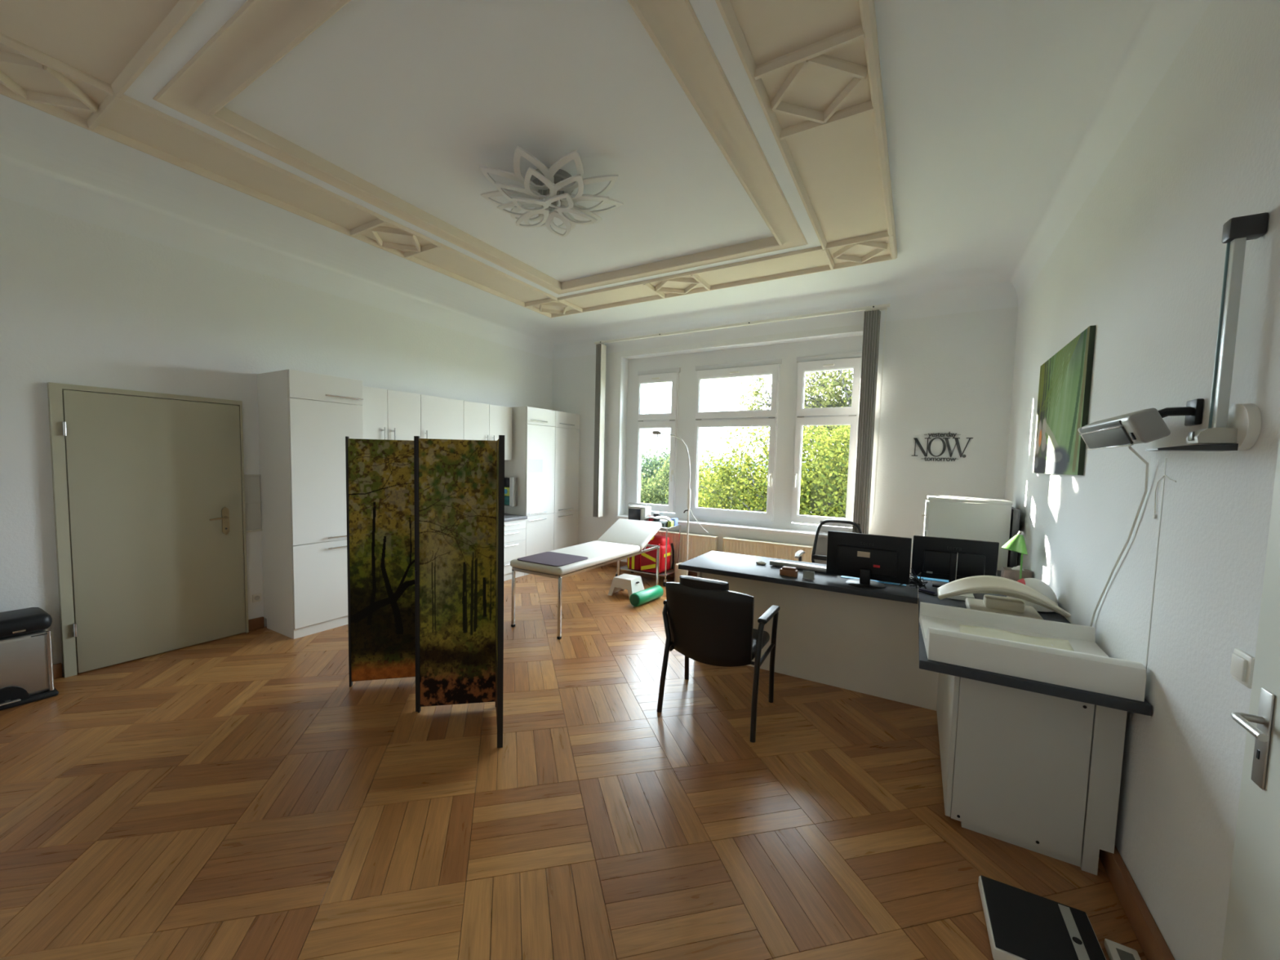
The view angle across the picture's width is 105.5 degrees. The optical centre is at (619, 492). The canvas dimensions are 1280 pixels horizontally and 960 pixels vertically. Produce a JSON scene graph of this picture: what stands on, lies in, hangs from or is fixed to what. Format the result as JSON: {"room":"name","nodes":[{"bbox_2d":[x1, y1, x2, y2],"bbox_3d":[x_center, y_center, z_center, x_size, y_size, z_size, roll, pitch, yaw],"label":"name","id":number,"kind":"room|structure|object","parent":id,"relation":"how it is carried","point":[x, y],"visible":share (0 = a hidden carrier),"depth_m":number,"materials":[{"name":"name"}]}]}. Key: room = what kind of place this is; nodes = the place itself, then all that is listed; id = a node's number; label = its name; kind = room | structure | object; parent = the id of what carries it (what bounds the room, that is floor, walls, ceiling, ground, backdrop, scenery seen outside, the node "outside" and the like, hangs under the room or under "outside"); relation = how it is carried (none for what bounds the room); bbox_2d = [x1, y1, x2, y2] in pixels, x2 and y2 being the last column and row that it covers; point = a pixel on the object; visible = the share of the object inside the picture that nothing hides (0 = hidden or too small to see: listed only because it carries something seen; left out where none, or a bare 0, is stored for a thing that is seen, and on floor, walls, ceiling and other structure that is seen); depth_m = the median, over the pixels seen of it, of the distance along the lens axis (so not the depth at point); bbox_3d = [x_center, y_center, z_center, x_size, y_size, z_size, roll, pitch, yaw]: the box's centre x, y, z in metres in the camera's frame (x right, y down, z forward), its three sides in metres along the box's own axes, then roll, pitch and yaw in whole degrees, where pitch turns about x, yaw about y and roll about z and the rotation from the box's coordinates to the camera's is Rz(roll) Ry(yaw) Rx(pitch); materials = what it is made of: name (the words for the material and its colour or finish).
{"room":"examination room","nodes":[
{"label":"examination room","id":0,"kind":"room"},
{"bbox_2d":[0,196,552,671],"bbox_3d":[-2.886,-0.598,4.973,0.250,3.750,7.520,4,4,31],"label":"wall","id":1,"kind":"structure","parent":0,"point":[82,303],"depth_m":3.64,"materials":[{"name":"paint"}]},
{"bbox_2d":[47,382,248,677],"bbox_3d":[-3.491,0.249,3.718,0.110,2.000,1.075,4,4,31],"label":"door","id":2,"kind":"structure","parent":1,"relation":"in","point":[148,493],"depth_m":3.63,"materials":[{"name":"beige paint"}]},
{"bbox_2d":[53,616,264,679],"bbox_3d":[-3.920,1.226,3.198,0.022,0.100,2.755,4,4,31],"label":"baseboard","id":3,"kind":"structure","parent":1,"relation":"attached to","point":[256,623],"depth_m":4.27,"materials":[{"name":"brown wood"}]},
{"bbox_2d":[244,474,262,532],"bbox_3d":[-3.209,0.092,4.248,0.025,0.497,0.127,4,4,31],"label":"wall panel","id":4,"kind":"object","parent":1,"relation":"attached to","point":[251,482],"visible":1,"depth_m":4.25,"materials":[{"name":"beige paint"}]},
{"bbox_2d":[252,593,262,602],"bbox_3d":[-3.224,0.936,4.321,0.012,0.070,0.070,4,4,31],"label":"wall socket","id":5,"kind":"object","parent":1,"relation":"attached to","point":[255,597],"visible":1,"depth_m":4.32,"materials":[{"name":"white plastic"}]},
{"bbox_2d":[362,386,420,440],"bbox_3d":[-2.486,-0.705,5.025,0.364,0.695,0.773,4,4,31],"label":"upper cabinet","id":6,"kind":"object","parent":1,"relation":"attached to","point":[388,415],"visible":0.54,"depth_m":4.97,"materials":[{"name":"white paint"}]},
{"bbox_2d":[420,394,463,439],"bbox_3d":[-2.131,-0.736,5.605,0.364,0.695,0.583,4,4,31],"label":"upper cabinet","id":7,"kind":"object","parent":1,"relation":"attached to","point":[441,418],"visible":0.52,"depth_m":5.50,"materials":[{"name":"white paint"}]},
{"bbox_2d":[463,400,511,460],"bbox_3d":[-1.768,-0.767,6.199,0.364,0.695,0.808,4,4,31],"label":"upper cabinet","id":8,"kind":"object","parent":1,"relation":"attached to","point":[482,421],"visible":0.52,"depth_m":6.10,"materials":[{"name":"white paint"}]},
{"bbox_2d":[0,565,1146,959],"bbox_3d":[-0.456,1.396,3.444,5.795,0.120,6.870,4,4,31],"label":"floor","id":9,"kind":"structure","parent":0,"point":[233,797],"depth_m":2.14,"materials":[{"name":"brown wood"}]},
{"bbox_2d":[0,607,58,710],"bbox_3d":[-3.817,1.029,2.917,0.370,0.535,0.540,4,4,31],"label":"pedal bin","id":10,"kind":"object","parent":9,"relation":"on","point":[26,660],"visible":1,"depth_m":2.98,"materials":[{"name":"metal"}]},
{"bbox_2d":[257,368,363,639],"bbox_3d":[-2.773,0.093,4.423,0.584,2.250,0.620,4,4,31],"label":"tall cabinet","id":11,"kind":"object","parent":9,"relation":"on","point":[305,419],"visible":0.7,"depth_m":4.19,"materials":[{"name":"white paint"}]},
{"bbox_2d":[345,435,504,748],"bbox_3d":[-1.144,0.501,3.054,1.382,1.687,0.345,3,4,29],"label":"folding screen","id":12,"kind":"object","parent":9,"relation":"on","point":[425,517],"visible":1,"depth_m":3.01,"materials":[{"name":"fabric"}]},
{"bbox_2d":[347,438,415,681],"bbox_3d":[-1.587,0.464,3.289,0.436,1.636,0.001,0,4,-13],"label":"print","id":13,"kind":"object","parent":12,"relation":"attached to","point":[381,499],"depth_m":3.28,"materials":[{"name":"fabric"}]},
{"bbox_2d":[418,438,496,706],"bbox_3d":[-0.986,0.499,2.969,0.448,1.636,0.001,1,4,-11],"label":"print","id":14,"kind":"object","parent":12,"relation":"attached to","point":[457,478],"depth_m":2.97,"materials":[{"name":"fabric"}]},
{"bbox_2d":[495,439,498,722],"bbox_3d":[-0.705,0.516,2.798,0.001,1.636,0.436,0,4,-16],"label":"print","id":15,"kind":"object","parent":12,"relation":"attached to","point":[497,441],"depth_m":2.83,"materials":[{"name":"fabric"}]},
{"bbox_2d":[503,519,525,581],"bbox_3d":[-1.630,0.732,6.368,0.583,0.768,0.606,4,4,31],"label":"base cabinet","id":16,"kind":"object","parent":9,"relation":"on","point":[514,547],"visible":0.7,"depth_m":6.29,"materials":[{"name":"white paint"}]},
{"bbox_2d":[504,406,555,575],"bbox_3d":[-1.302,-0.034,6.828,0.584,2.250,0.585,4,4,31],"label":"tall cabinet","id":17,"kind":"object","parent":9,"relation":"on","point":[533,428],"visible":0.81,"depth_m":6.59,"materials":[{"name":"white paint"}]},
{"bbox_2d":[504,476,517,506],"bbox_3d":[-1.498,-0.013,6.554,0.240,0.385,0.090,4,4,31],"label":"dispenser","id":18,"kind":"object","parent":17,"relation":"attached to","point":[510,483],"visible":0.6,"depth_m":6.50,"materials":[{"name":"plastic"}]},
{"bbox_2d":[528,458,542,472],"bbox_3d":[-1.137,-0.362,6.570,0.002,0.175,0.285,4,4,31],"label":"notice sheet","id":19,"kind":"object","parent":17,"relation":"attached to","point":[534,465],"visible":1,"depth_m":6.56,"materials":[{"name":"grey paper"}]},
{"bbox_2d":[553,410,579,550],"bbox_3d":[-0.997,-0.060,7.327,0.584,2.250,0.581,4,4,31],"label":"tall cabinet","id":20,"kind":"object","parent":9,"relation":"on","point":[566,424],"visible":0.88,"depth_m":7.17,"materials":[{"name":"white paint"}]},
{"bbox_2d":[510,518,662,639],"bbox_3d":[-0.262,0.804,5.182,0.610,0.841,1.958,4,4,31],"label":"examination table","id":21,"kind":"object","parent":9,"relation":"on","point":[625,539],"visible":0.78,"depth_m":5.06,"materials":[{"name":"white leather"}]},
{"bbox_2d":[517,551,587,566],"bbox_3d":[-0.625,0.620,4.557,0.510,0.008,0.480,4,4,31],"label":"mat","id":22,"kind":"object","parent":21,"relation":"on","point":[548,558],"visible":1,"depth_m":4.52,"materials":[{"name":"grey fabric"}]},
{"bbox_2d":[608,573,644,597],"bbox_3d":[0.086,1.091,5.696,0.340,0.215,0.300,4,4,31],"label":"step stool","id":23,"kind":"object","parent":9,"relation":"on","point":[633,584],"visible":0.94,"depth_m":5.62,"materials":[{"name":"white plastic"}]},
{"bbox_2d":[629,585,663,606],"bbox_3d":[0.304,1.150,5.425,0.144,0.144,0.485,4,5,37],"label":"roll","id":24,"kind":"object","parent":9,"relation":"on","point":[640,597],"visible":1,"depth_m":5.32,"materials":[{"name":"green plastic"}]},
{"bbox_2d":[615,524,680,586],"bbox_3d":[0.384,0.784,6.448,0.749,0.742,0.468,4,4,31],"label":"trolley","id":25,"kind":"object","parent":9,"relation":"on","point":[666,573],"visible":0.42,"depth_m":6.30,"materials":[{"name":"silver metal"}]},
{"bbox_2d":[627,502,651,521],"bbox_3d":[0.260,0.275,6.599,0.286,0.269,0.186,4,4,31],"label":"patient monitor","id":26,"kind":"object","parent":25,"relation":"on","point":[639,513],"visible":0.81,"depth_m":6.52,"materials":[{"name":"grey plastic"}]},
{"bbox_2d":[620,566,674,577],"bbox_3d":[0.378,1.032,6.464,0.693,0.008,0.388,4,4,31],"label":"shelf","id":27,"kind":"object","parent":25,"relation":"attached to","point":[669,571],"depth_m":6.33,"materials":[{"name":"metal"}]},
{"bbox_2d":[626,534,674,573],"bbox_3d":[0.392,0.789,6.403,0.586,0.482,0.348,4,4,31],"label":"emergency rucksack","id":28,"kind":"object","parent":25,"relation":"on","point":[645,562],"visible":0.6,"depth_m":6.27,"materials":[{"name":"red fabric"}]},
{"bbox_2d":[653,512,660,520],"bbox_3d":[0.496,0.348,6.521,0.085,0.143,0.060,4,4,31],"label":"case","id":29,"kind":"object","parent":25,"relation":"on","point":[655,514],"visible":0.45,"depth_m":6.50,"materials":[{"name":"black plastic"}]},
{"bbox_2d":[651,520,667,527],"bbox_3d":[0.528,0.405,6.293,0.212,0.061,0.200,4,4,31],"label":"tray","id":30,"kind":"object","parent":25,"relation":"on","point":[664,523],"visible":0.37,"depth_m":6.23,"materials":[{"name":"grey plastic"}]},
{"bbox_2d":[644,515,671,521],"bbox_3d":[0.522,0.341,6.363,0.369,0.067,0.168,4,4,31],"label":"cloth","id":31,"kind":"object","parent":30,"relation":"on","point":[668,518],"visible":0.98,"depth_m":6.33,"materials":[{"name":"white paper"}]},
{"bbox_2d":[667,520,673,527],"bbox_3d":[0.653,0.404,6.240,0.050,0.075,0.080,4,4,31],"label":"glove box","id":32,"kind":"object","parent":25,"relation":"on","point":[670,523],"visible":0.98,"depth_m":6.21,"materials":[{"name":"yellow cardboard"}]},
{"bbox_2d":[671,517,678,526],"bbox_3d":[0.711,0.387,6.333,0.060,0.100,0.100,4,4,31],"label":"pack","id":33,"kind":"object","parent":25,"relation":"on","point":[675,520],"visible":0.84,"depth_m":6.29},
{"bbox_2d":[652,430,708,575],"bbox_3d":[0.733,0.219,5.946,0.771,1.950,0.430,4,4,31],"label":"gooseneck lamp","id":34,"kind":"object","parent":9,"relation":"on","point":[656,433],"visible":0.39,"depth_m":5.86,"materials":[{"name":"white metal"}]},
{"bbox_2d":[674,562,688,582],"bbox_3d":[0.786,1.040,6.215,0.176,0.280,0.176,4,4,31],"label":"pouf","id":35,"kind":"object","parent":9,"relation":"on","point":[677,572],"visible":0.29,"depth_m":6.15,"materials":[{"name":"beige fabric"}]},
{"bbox_2d":[657,575,779,742],"bbox_3d":[0.636,0.950,3.132,0.675,0.864,0.604,4,4,31],"label":"chair","id":36,"kind":"object","parent":9,"relation":"on","point":[706,622],"visible":1,"depth_m":2.94,"materials":[{"name":"black leather"}]},
{"bbox_2d":[678,551,938,711],"bbox_3d":[1.399,0.977,3.731,1.762,0.760,0.740,4,4,31],"label":"desk","id":37,"kind":"object","parent":9,"relation":"on","point":[831,631],"visible":0.66,"depth_m":3.42,"materials":[{"name":"laminate"}]},
{"bbox_2d":[755,560,766,564],"bbox_3d":[1.137,0.565,3.910,0.085,0.027,0.054,4,4,31],"label":"stone","id":38,"kind":"object","parent":37,"relation":"on","point":[760,562],"visible":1,"depth_m":3.89,"materials":[{"name":"grey stone"}]},
{"bbox_2d":[779,565,798,577],"bbox_3d":[1.228,0.573,3.533,0.120,0.064,0.050,4,4,31],"label":"wood block","id":39,"kind":"object","parent":37,"relation":"on","point":[784,571],"visible":1,"depth_m":3.51,"materials":[{"name":"brown wood"}]},
{"bbox_2d":[769,560,833,574],"bbox_3d":[1.443,0.573,3.789,0.500,0.041,0.170,4,5,35],"label":"keyboard","id":40,"kind":"object","parent":37,"relation":"on","point":[778,562],"visible":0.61,"depth_m":3.76,"materials":[{"name":"white plastic"}]},
{"bbox_2d":[803,570,814,578],"bbox_3d":[1.340,0.584,3.447,0.080,0.060,0.060,4,4,31],"label":"card holder","id":41,"kind":"object","parent":37,"relation":"on","point":[809,575],"visible":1,"depth_m":3.44,"materials":[{"name":"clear plastic"}]},
{"bbox_2d":[826,530,911,589],"bbox_3d":[1.685,0.456,3.311,0.243,0.348,0.472,-1,4,-31],"label":"monitor","id":42,"kind":"object","parent":37,"relation":"on","point":[864,557],"visible":1,"depth_m":3.27,"materials":[{"name":"black plastic"}]},
{"bbox_2d":[840,575,906,586],"bbox_3d":[1.805,0.621,3.464,0.410,0.004,0.130,4,4,31],"label":"folder","id":43,"kind":"object","parent":37,"relation":"on","point":[842,576],"visible":0.42,"depth_m":3.41,"materials":[{"name":"white paper"}]},
{"bbox_2d":[899,568,928,588],"bbox_3d":[1.972,0.566,3.263,0.165,0.138,0.114,4,4,31],"label":"cable bundle","id":44,"kind":"object","parent":37,"relation":"on","point":[917,581],"visible":0.81,"depth_m":3.24,"materials":[{"name":"black plastic"}]},
{"bbox_2d":[917,576,948,582],"bbox_3d":[2.295,0.627,3.528,0.280,0.004,0.150,4,4,31],"label":"pad","id":45,"kind":"object","parent":37,"relation":"on","point":[918,577],"visible":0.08,"depth_m":3.49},
{"bbox_2d":[794,519,862,564],"bbox_3d":[1.945,0.798,4.435,0.618,1.049,0.605,4,4,31],"label":"office chair","id":46,"kind":"object","parent":9,"relation":"on","point":[819,555],"visible":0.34,"depth_m":4.69,"materials":[{"name":"black plastic"}]},
{"bbox_2d":[921,494,1013,570],"bbox_3d":[2.971,0.701,4.263,0.606,1.310,0.510,4,4,31],"label":"cabinet","id":47,"kind":"object","parent":9,"relation":"on","point":[963,517],"visible":0.35,"depth_m":4.00,"materials":[{"name":"white paint"}]},
{"bbox_2d":[1007,506,1020,567],"bbox_3d":[3.252,0.748,4.093,0.044,1.250,0.540,4,4,31],"label":"panel","id":48,"kind":"object","parent":9,"relation":"on","point":[1015,513],"visible":0.23,"depth_m":3.84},
{"bbox_2d":[936,672,1127,875],"bbox_3d":[1.969,1.093,2.473,0.535,0.720,1.150,4,4,31],"label":"base cabinet","id":49,"kind":"object","parent":9,"relation":"on","point":[1037,772],"visible":0.72,"depth_m":1.98,"materials":[{"name":"white plastic"}]},
{"bbox_2d":[918,570,1152,715],"bbox_3d":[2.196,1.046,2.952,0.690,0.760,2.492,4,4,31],"label":"countertop","id":50,"kind":"structure","parent":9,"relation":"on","point":[1144,708],"depth_m":1.91,"materials":[{"name":"laminate"}]},
{"bbox_2d":[918,588,937,595],"bbox_3d":[1.976,0.638,3.120,0.028,0.022,0.110,0,4,-21],"label":"stapler","id":51,"kind":"object","parent":50,"relation":"on","point":[922,590],"visible":1,"depth_m":3.11,"materials":[{"name":"black plastic"}]},
{"bbox_2d":[911,535,999,587],"bbox_3d":[2.262,0.477,3.300,0.480,0.332,0.160,4,4,31],"label":"monitor","id":52,"kind":"object","parent":50,"relation":"on","point":[950,559],"visible":0.86,"depth_m":3.28,"materials":[{"name":"black plastic"}]},
{"bbox_2d":[946,593,974,600],"bbox_3d":[2.126,0.643,3.040,0.140,0.030,0.140,4,4,31],"label":"paper stack","id":53,"kind":"object","parent":50,"relation":"on","point":[963,597],"visible":0.38,"depth_m":2.98,"materials":[{"name":"white paper"}]},
{"bbox_2d":[937,575,1071,619],"bbox_3d":[2.073,0.581,2.669,0.557,0.201,0.346,4,4,31],"label":"scale","id":54,"kind":"object","parent":50,"relation":"on","point":[978,584],"visible":0.94,"depth_m":2.65,"materials":[{"name":"beige plastic"}]},
{"bbox_2d":[1000,531,1027,579],"bbox_3d":[2.761,0.457,3.382,0.227,0.384,0.148,-1,4,-29],"label":"desk lamp","id":55,"kind":"object","parent":50,"relation":"on","point":[1016,544],"visible":0.77,"depth_m":3.33,"materials":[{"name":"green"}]},
{"bbox_2d":[1000,565,1032,581],"bbox_3d":[2.874,0.584,3.522,0.160,0.117,0.123,4,4,31],"label":"tissue box","id":56,"kind":"object","parent":50,"relation":"on","point":[1011,573],"visible":0.73,"depth_m":3.49,"materials":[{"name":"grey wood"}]},
{"bbox_2d":[1006,577,1057,612],"bbox_3d":[2.443,0.592,2.878,0.236,0.167,0.320,4,4,31],"label":"helmet","id":57,"kind":"object","parent":50,"relation":"on","point":[1037,584],"visible":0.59,"depth_m":2.79,"materials":[{"name":"white plastic"}]},
{"bbox_2d":[919,601,1146,702],"bbox_3d":[1.721,0.646,2.144,0.675,0.122,0.606,4,4,31],"label":"changing pad","id":58,"kind":"object","parent":50,"relation":"on","point":[1089,668],"visible":0.98,"depth_m":1.95,"materials":[{"name":"beige plastic"}]},
{"bbox_2d":[960,624,1074,651],"bbox_3d":[1.739,0.656,2.135,0.420,0.034,0.372,4,4,31],"label":"towel","id":59,"kind":"object","parent":58,"relation":"on","point":[1063,644],"visible":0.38,"depth_m":2.22,"materials":[{"name":"beige fabric"}]},
{"bbox_2d":[977,875,1106,959],"bbox_3d":[1.395,1.466,1.606,0.313,0.064,0.330,4,4,31],"label":"bathroom scale","id":60,"kind":"object","parent":9,"relation":"on","point":[1021,924],"visible":1,"depth_m":1.61,"materials":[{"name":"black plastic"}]},
{"bbox_2d":[1103,938,1141,959],"bbox_3d":[1.565,1.496,1.471,0.078,0.030,0.285,4,4,31],"label":"display","id":61,"kind":"object","parent":9,"relation":"on","point":[1115,951],"visible":1,"depth_m":1.56,"materials":[{"name":"white plastic"}]},
{"bbox_3d":[-2.468,0.804,4.997,0.583,0.768,0.608,4,4,31],"label":"base cabinet","id":62,"kind":"object","parent":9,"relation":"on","visible":0},
{"bbox_2d":[504,513,527,521],"bbox_3d":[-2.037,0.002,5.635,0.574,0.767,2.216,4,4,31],"label":"countertop","id":63,"kind":"structure","parent":62,"relation":"on","point":[508,517],"depth_m":6.33,"materials":[{"name":"white plastic"}]},
{"bbox_2d":[0,0,1212,359],"bbox_3d":[-0.383,-1.941,3.224,5.695,0.330,6.770,4,4,31],"label":"ceiling","id":64,"kind":"structure","parent":0,"point":[1002,117],"depth_m":2.96,"materials":[{"name":"paint"}]},
{"bbox_2d":[0,0,897,317],"bbox_3d":[-0.440,-2.074,3.316,3.917,0.078,4.660,4,4,31],"label":"trim","id":65,"kind":"structure","parent":64,"relation":"attached to","point":[789,92],"depth_m":2.60,"materials":[{"name":"beige paint"}]},
{"bbox_2d":[479,145,623,236],"bbox_3d":[-0.450,-1.992,3.302,0.982,0.241,0.980,4,4,31],"label":"ceiling lamp","id":66,"kind":"object","parent":64,"relation":"attached to","point":[553,184],"visible":1,"depth_m":3.18,"materials":[{"name":"grey plastic"}]},
{"bbox_2d":[551,306,1018,596],"bbox_3d":[1.415,-0.592,6.317,5.695,3.750,0.325,4,4,31],"label":"wall","id":67,"kind":"structure","parent":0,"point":[953,373],"depth_m":5.30,"materials":[{"name":"paint"}]},
{"bbox_2d":[592,342,606,516],"bbox_3d":[-0.292,-0.886,7.011,0.100,2.480,0.125,4,4,31],"label":"vertical blind","id":68,"kind":"object","parent":67,"relation":"attached to","point":[600,380],"visible":1,"depth_m":6.97,"materials":[{"name":"grey fabric"}]},
{"bbox_2d":[604,561,697,577],"bbox_3d":[1.535,1.149,6.171,5.095,0.100,0.025,4,4,31],"label":"baseboard","id":69,"kind":"structure","parent":67,"relation":"attached to","point":[622,563],"depth_m":7.05,"materials":[{"name":"brown wood"}]},
{"bbox_2d":[635,367,680,511],"bbox_3d":[0.524,-0.736,6.913,0.660,2.000,0.145,4,4,31],"label":"window","id":70,"kind":"structure","parent":67,"relation":"attached to","point":[657,420],"depth_m":6.83,"materials":[{"name":"plastic"}]},
{"bbox_2d":[655,529,718,571],"bbox_3d":[0.898,0.784,6.473,0.904,0.482,0.138,4,4,31],"label":"radiator","id":71,"kind":"object","parent":67,"relation":"attached to","point":[699,544],"visible":0.45,"depth_m":6.39,"materials":[{"name":"metal"}]},
{"bbox_2d":[657,529,718,538],"bbox_3d":[0.876,0.554,6.454,0.863,0.022,0.105,4,4,31],"label":"grille","id":72,"kind":"object","parent":71,"relation":"attached to","point":[674,534],"depth_m":6.41,"materials":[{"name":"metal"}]},
{"bbox_2d":[692,358,782,521],"bbox_3d":[1.483,-0.666,6.330,1.130,2.020,0.145,4,4,31],"label":"window","id":73,"kind":"structure","parent":67,"relation":"attached to","point":[750,418],"depth_m":6.25,"materials":[{"name":"plastic"}]},
{"bbox_2d":[594,303,889,344],"bbox_3d":[1.262,-2.052,6.075,3.710,0.038,0.183,4,4,31],"label":"track","id":74,"kind":"object","parent":67,"relation":"attached to","point":[886,305],"visible":0.92,"depth_m":5.78,"materials":[{"name":"white plastic"}]},
{"bbox_2d":[722,537,813,562],"bbox_3d":[1.800,0.840,5.924,1.099,0.482,0.138,4,4,31],"label":"radiator","id":75,"kind":"object","parent":67,"relation":"attached to","point":[734,545],"visible":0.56,"depth_m":5.87,"materials":[{"name":"metal"}]},
{"bbox_2d":[723,537,813,549],"bbox_3d":[1.779,0.610,5.905,1.058,0.022,0.105,4,4,31],"label":"grille","id":76,"kind":"object","parent":75,"relation":"attached to","point":[728,540],"depth_m":5.87,"materials":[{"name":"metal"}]},
{"bbox_2d":[791,351,862,524],"bbox_3d":[2.430,-0.618,5.753,0.730,2.000,0.145,4,4,31],"label":"window","id":77,"kind":"structure","parent":67,"relation":"attached to","point":[843,415],"depth_m":5.71,"materials":[{"name":"plastic"}]},
{"bbox_2d":[853,307,887,533],"bbox_3d":[2.683,-0.730,5.223,0.211,2.425,0.100,4,4,31],"label":"vertical blind","id":78,"kind":"object","parent":67,"relation":"attached to","point":[872,317],"visible":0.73,"depth_m":5.20,"materials":[{"name":"grey fabric"}]},
{"bbox_2d":[911,431,973,461],"bbox_3d":[3.312,-0.473,5.004,0.519,0.301,0.008,4,4,31],"label":"wall sign","id":79,"kind":"object","parent":67,"relation":"attached to","point":[928,446],"depth_m":4.99,"materials":[{"name":"black metal"}]},
{"bbox_2d":[1004,0,1279,959],"bbox_3d":[2.185,-0.282,1.887,0.250,3.750,7.520,4,4,31],"label":"wall","id":80,"kind":"structure","parent":0,"point":[1141,261],"depth_m":1.63,"materials":[{"name":"paint"}]},
{"bbox_2d":[1031,324,1096,475],"bbox_3d":[2.731,-0.501,3.026,0.022,0.770,1.180,4,4,31],"label":"picture","id":81,"kind":"object","parent":80,"relation":"attached to","point":[1065,378],"visible":1,"depth_m":2.85},
{"bbox_2d":[1098,844,1174,959],"bbox_3d":[1.955,1.435,1.954,0.030,0.105,6.740,4,4,31],"label":"baseboard","id":82,"kind":"structure","parent":80,"relation":"attached to","point":[1153,945],"depth_m":1.67,"materials":[{"name":"brown wood"}]},
{"bbox_2d":[1077,398,1204,626],"bbox_3d":[1.916,0.204,1.917,0.186,1.037,0.962,4,4,31],"label":"heater","id":83,"kind":"object","parent":80,"relation":"attached to","point":[1145,425],"visible":0.99,"depth_m":1.58,"materials":[{"name":"silver metal"}]},
{"bbox_2d":[1079,425,1133,449],"bbox_3d":[1.777,-0.197,1.786,0.040,0.069,0.465,4,4,31],"label":"grille","id":84,"kind":"object","parent":83,"relation":"attached to","point":[1097,437],"depth_m":1.75,"materials":[{"name":"silver metal"}]},
{"bbox_2d":[1128,432,1136,439],"bbox_3d":[1.646,-0.180,1.560,0.015,0.024,0.020,4,4,31],"label":"switch","id":85,"kind":"object","parent":83,"relation":"attached to","point":[1133,435],"depth_m":1.55,"materials":[{"name":"black plastic"}]},
{"bbox_2d":[1145,457,1166,669],"bbox_3d":[1.909,0.306,1.735,0.001,0.855,0.009,4,4,31],"label":"duct","id":86,"kind":"object","parent":80,"relation":"attached to","point":[1166,458],"visible":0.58,"depth_m":1.73,"materials":[{"name":"white plastic"}]},
{"bbox_2d":[1152,475,1176,518],"bbox_3d":[1.902,0.018,1.699,0.005,0.160,0.157,4,4,31],"label":"wall hook","id":87,"kind":"object","parent":80,"relation":"attached to","point":[1154,516],"visible":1,"depth_m":1.75,"materials":[{"name":"white plastic"}]},
{"bbox_2d":[1146,212,1268,451],"bbox_3d":[1.602,-0.424,1.321,0.170,0.618,0.124,4,4,31],"label":"wall lamp","id":88,"kind":"object","parent":80,"relation":"attached to","point":[1238,428],"visible":1,"depth_m":1.31,"materials":[{"name":"white metal"}]},
{"bbox_2d":[1230,648,1254,688],"bbox_3d":[1.593,0.449,1.246,0.016,0.080,0.080,4,4,31],"label":"light switch","id":89,"kind":"object","parent":80,"relation":"attached to","point":[1242,668],"visible":0.93,"depth_m":1.23,"materials":[{"name":"white plastic"}]},
{"bbox_2d":[1221,435,1279,959],"bbox_3d":[1.253,0.534,0.776,0.098,2.012,0.902,4,4,31],"label":"door","id":90,"kind":"structure","parent":80,"relation":"in","point":[1252,923],"depth_m":1.10,"materials":[{"name":"white paint"}]},
{"label":"outside","id":91,"kind":"structure","parent":0,"visible":0},
{"bbox_3d":[81.374,-1.229,133.637,440.000,1.614,300.000,4,4,31],"label":"ground","id":92,"kind":"structure","parent":91,"visible":0},
{"bbox_2d":[640,441,703,493],"bbox_3d":[3.203,-1.093,47.488,12.063,7.618,10.672,4,5,39],"label":"tree","id":93,"kind":"object","parent":92,"relation":"on","point":[654,461],"visible":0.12,"depth_m":45.42,"materials":[{"name":"green plant"}]},
{"bbox_2d":[640,454,764,512],"bbox_3d":[4.425,0.742,32.469,12.758,6.978,8.892,4,4,31],"label":"tree","id":94,"kind":"object","parent":92,"relation":"on","point":[655,494],"visible":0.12,"depth_m":31.68,"materials":[{"name":"green plant"}]},
{"bbox_2d":[697,462,764,510],"bbox_3d":[4.911,1.348,22.676,4.379,6.094,5.862,-2,5,-37],"label":"tree","id":95,"kind":"object","parent":92,"relation":"on","point":[746,462],"visible":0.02,"depth_m":21.77,"materials":[{"name":"green plant"}]},
{"bbox_2d":[665,400,850,524],"bbox_3d":[4.998,1.250,14.070,6.179,7.423,7.313,0,4,-24],"label":"tree","id":96,"kind":"object","parent":92,"relation":"on","point":[830,504],"visible":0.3,"depth_m":13.38,"materials":[{"name":"green plant"}]},
{"bbox_2d":[736,368,853,475],"bbox_3d":[7.894,-0.532,18.285,8.287,10.546,4.585,5,5,44],"label":"tree","id":97,"kind":"object","parent":92,"relation":"on","point":[830,395],"visible":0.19,"depth_m":17.73,"materials":[{"name":"green plant"}]},
{"bbox_2d":[800,453,845,514],"bbox_3d":[12.788,0.741,27.459,7.033,7.022,7.076,4,4,31],"label":"tree","id":98,"kind":"object","parent":92,"relation":"on","point":[802,453],"visible":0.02,"depth_m":26.56,"materials":[{"name":"green plant"}]},
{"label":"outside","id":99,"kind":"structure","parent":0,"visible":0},
{"bbox_2d":[641,455,814,472],"bbox_3d":[81.469,-18.976,324.659,640.000,17.753,40.000,4,4,31],"label":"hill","id":100,"kind":"structure","parent":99,"point":[704,456],"depth_m":334.93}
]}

